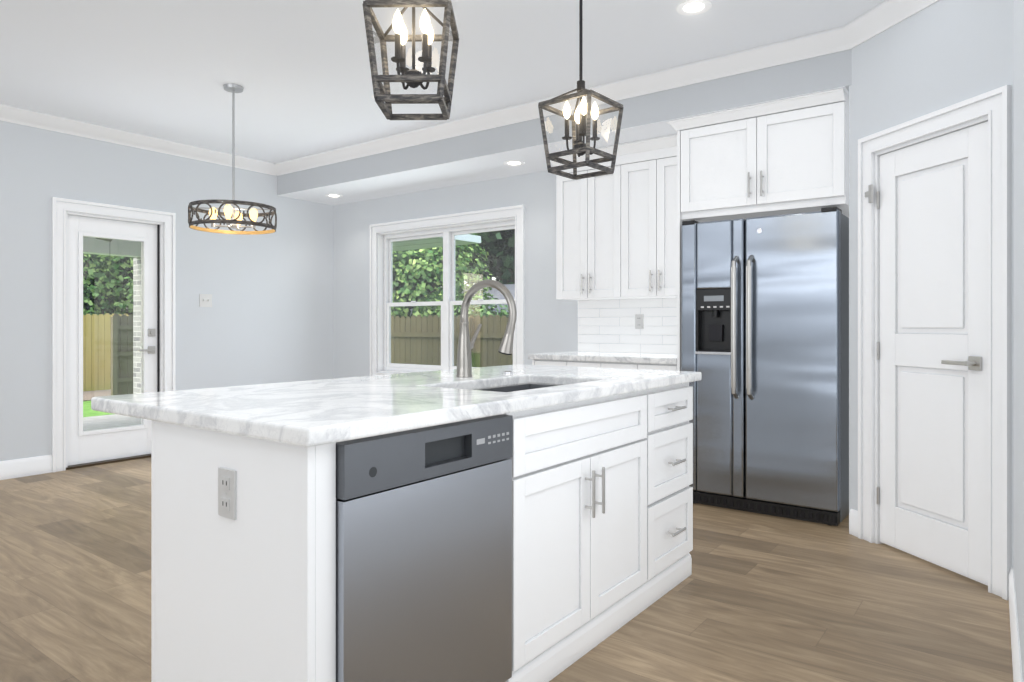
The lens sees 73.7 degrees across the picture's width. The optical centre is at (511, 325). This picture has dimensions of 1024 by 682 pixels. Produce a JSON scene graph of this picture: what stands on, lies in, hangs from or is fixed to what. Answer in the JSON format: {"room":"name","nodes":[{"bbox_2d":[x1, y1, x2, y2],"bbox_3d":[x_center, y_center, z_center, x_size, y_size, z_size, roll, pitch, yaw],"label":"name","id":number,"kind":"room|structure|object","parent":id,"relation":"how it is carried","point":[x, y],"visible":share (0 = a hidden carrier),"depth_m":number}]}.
{"room":"kitchen","nodes":[
{"label":"kitchen","id":0,"kind":"room"},
{"bbox_2d":[0,0,884,162],"bbox_3d":[-1.409,-1.660,2.415,7.150,0.100,7.680,0,0,37],"label":"ceiling","id":1,"kind":"structure","parent":0,"point":[299,71],"depth_m":4.07},
{"bbox_2d":[188,84,276,234],"bbox_3d":[-1.878,-1.129,4.602,0.554,0.959,0.554,0,0,37],"label":"drum pendant light","id":2,"kind":"object","parent":1,"relation":"hanging from","point":[229,213],"visible":1,"depth_m":4.58},
{"bbox_2d":[363,0,458,119],"bbox_3d":[-0.303,-1.135,2.100,0.260,0.947,0.260,0,0,1],"label":"pendant lantern","id":3,"kind":"object","parent":1,"relation":"hanging from","point":[378,38],"visible":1,"depth_m":2.06},
{"bbox_2d":[538,0,623,179],"bbox_3d":[0.283,-1.118,2.798,0.260,0.982,0.260,0,0,40],"label":"pendant lantern","id":4,"kind":"object","parent":1,"relation":"hanging from","point":[582,117],"visible":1,"depth_m":2.79},
{"bbox_2d":[676,0,711,14],"bbox_3d":[0.918,-1.607,3.447,0.175,0.004,0.175,0,0,-8],"label":"recessed light","id":5,"kind":"object","parent":1,"relation":"in","point":[691,7],"depth_m":3.45},
{"bbox_2d":[0,457,1012,681],"bbox_3d":[-1.409,1.160,2.415,7.150,0.060,7.680,0,0,37],"label":"floor","id":6,"kind":"structure","parent":0,"point":[755,597],"depth_m":2.75},
{"bbox_2d":[151,379,700,681],"bbox_3d":[-0.072,0.691,2.464,0.755,0.878,2.082,0,0,37],"label":"kitchen island","id":7,"kind":"object","parent":6,"relation":"on","point":[464,521],"depth_m":1.78},
{"bbox_2d":[91,364,701,450],"bbox_3d":[-0.189,0.270,2.559,1.033,0.120,2.140,0,0,37],"label":"island countertop","id":8,"kind":"structure","parent":7,"relation":"on","point":[297,413],"depth_m":1.95},
{"bbox_2d":[451,279,516,378],"bbox_3d":[-0.081,0.013,2.756,0.298,0.394,0.145,0,0,37],"label":"faucet","id":9,"kind":"object","parent":8,"relation":"on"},
{"bbox_2d":[532,360,607,367],"bbox_3d":[0.593,0.691,5.130,0.638,0.878,0.626,0,0,37],"label":"base cabinet","id":10,"kind":"object","parent":6,"relation":"on","point":[575,363],"depth_m":4.88},
{"bbox_2d":[528,352,680,363],"bbox_3d":[0.777,0.230,4.980,1.167,0.040,0.646,0,0,37],"label":"countertop","id":11,"kind":"structure","parent":10,"relation":"on","point":[592,357],"depth_m":4.76},
{"bbox_2d":[608,364,680,370],"bbox_3d":[1.002,0.691,4.824,0.619,0.878,0.626,0,0,37],"label":"base cabinet","id":12,"kind":"object","parent":6,"relation":"on","point":[670,367],"depth_m":4.51},
{"bbox_2d":[681,207,848,525],"bbox_3d":[1.613,0.235,4.284,0.920,1.790,0.717,0,0,37],"label":"fridge","id":13,"kind":"object","parent":6,"relation":"on","point":[765,326],"visible":0.96,"depth_m":4.00},
{"bbox_2d":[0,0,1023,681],"bbox_3d":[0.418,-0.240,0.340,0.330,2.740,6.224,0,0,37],"label":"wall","id":14,"kind":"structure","parent":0,"point":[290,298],"depth_m":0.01},
{"bbox_2d":[0,455,51,479],"bbox_3d":[-4.942,1.062,3.397,0.016,0.135,4.660,0,0,37],"label":"baseboard","id":15,"kind":"structure","parent":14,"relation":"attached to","point":[22,467],"depth_m":5.12},
{"bbox_2d":[68,215,156,465],"bbox_3d":[-3.306,0.116,5.676,0.103,1.988,0.722,0,0,37],"label":"door","id":16,"kind":"structure","parent":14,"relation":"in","point":[95,445],"depth_m":5.64},
{"bbox_2d":[52,197,175,471],"bbox_3d":[-3.318,0.070,5.686,0.174,2.120,0.950,0,0,37],"label":"door frame","id":17,"kind":"structure","parent":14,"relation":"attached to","point":[63,209],"depth_m":5.45},
{"bbox_2d":[199,294,211,306],"bbox_3d":[-2.802,-0.230,6.255,0.018,0.118,0.118,0,0,37],"label":"light switch","id":18,"kind":"object","parent":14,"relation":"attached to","point":[205,300],"visible":1,"depth_m":6.25},
{"bbox_2d":[370,205,524,375],"bbox_3d":[-0.639,-0.235,6.517,1.950,1.610,0.159,0,0,37],"label":"window","id":19,"kind":"structure","parent":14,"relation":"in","point":[447,316],"depth_m":6.54},
{"bbox_2d":[1009,567,1022,681],"bbox_3d":[0.312,1.062,0.339,0.187,0.135,6.055,0,0,37],"label":"baseboard","id":20,"kind":"structure","parent":14,"relation":"attached to","point":[1015,641],"depth_m":2.26},
{"bbox_2d":[277,49,851,204],"bbox_3d":[-0.027,-1.458,5.553,5.305,0.301,0.700,0,0,37],"label":"ceiling soffit","id":21,"kind":"structure","parent":0,"point":[483,155],"depth_m":5.09},
{"bbox_2d":[325,194,342,197],"bbox_3d":[-1.788,-1.305,6.858,0.175,0.004,0.175,0,0,-8],"label":"recessed light","id":22,"kind":"object","parent":21,"relation":"in","point":[328,195],"depth_m":6.84},
{"bbox_2d":[0,0,939,175],"bbox_3d":[-1.903,-1.556,2.348,6.140,0.105,6.680,0,0,37],"label":"crown molding","id":23,"kind":"structure","parent":21,"relation":"attached to","point":[883,16],"depth_m":4.96},
{"bbox_2d":[503,160,524,165],"bbox_3d":[0.017,-1.305,5.482,0.175,0.004,0.175,0,0,-8],"label":"recessed light","id":24,"kind":"object","parent":21,"relation":"in","point":[511,162],"depth_m":5.47},
{"bbox_2d":[552,144,627,299],"bbox_3d":[0.688,-0.755,5.243,0.620,1.101,0.331,0,0,37],"label":"upper cabinet","id":25,"kind":"object","parent":21,"relation":"attached to","point":[618,233],"depth_m":5.10},
{"bbox_2d":[628,134,681,299],"bbox_3d":[1.090,-0.755,4.943,0.620,1.101,0.331,0,0,37],"label":"upper cabinet","id":26,"kind":"object","parent":21,"relation":"attached to","point":[654,231],"depth_m":4.80},
{"bbox_2d":[676,88,848,223],"bbox_3d":[1.652,-0.993,4.332,0.965,0.626,0.636,0,0,37],"label":"upper cabinet","id":27,"kind":"object","parent":21,"relation":"attached to","point":[790,156],"depth_m":4.05},
{"bbox_2d":[849,0,1013,567],"bbox_3d":[2.006,-0.240,3.256,0.100,2.740,1.003,0,0,-13],"label":"wall","id":28,"kind":"structure","parent":0,"point":[939,55],"depth_m":3.27},
{"bbox_2d":[865,121,987,585],"bbox_3d":[1.958,0.119,3.252,0.096,1.997,0.679,0,0,-13],"label":"door","id":29,"kind":"structure","parent":28,"relation":"in","point":[932,352],"depth_m":3.20},
{"bbox_2d":[858,85,1011,599],"bbox_3d":[1.999,0.070,3.235,0.124,2.120,0.850,0,0,-13],"label":"door frame","id":30,"kind":"structure","parent":28,"relation":"attached to","point":[993,108],"depth_m":2.89},
{"label":"outside","id":31,"kind":"structure","parent":0,"visible":0},
{"bbox_2d":[83,401,111,416],"bbox_3d":[-0.519,1.580,15.999,60.000,0.100,65.000,0,0,37],"label":"ground","id":32,"kind":"structure","parent":31,"point":[87,410],"depth_m":12.03},
{"bbox_2d":[83,234,480,430],"bbox_3d":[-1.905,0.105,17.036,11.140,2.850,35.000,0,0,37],"label":"porch","id":33,"kind":"object","parent":32,"relation":"on","point":[137,271],"depth_m":9.29},
{"bbox_2d":[83,313,512,395],"bbox_3d":[-0.852,0.618,11.849,19.650,1.825,26.045,0,0,37],"label":"fence","id":34,"kind":"object","parent":32,"relation":"on","point":[129,336],"depth_m":12.86},
{"bbox_2d":[83,229,514,317],"bbox_3d":[-4.865,-5.200,19.488,28.857,13.883,26.597,0,0,37],"label":"trees","id":35,"kind":"object","parent":32,"relation":"on","point":[396,285],"depth_m":16.34},
{"bbox_2d":[410,284,514,316],"bbox_3d":[-0.676,0.205,17.459,4.400,2.650,6.350,0,0,37],"label":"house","id":36,"kind":"structure","parent":32,"relation":"on","point":[512,291],"depth_m":17.66}
]}

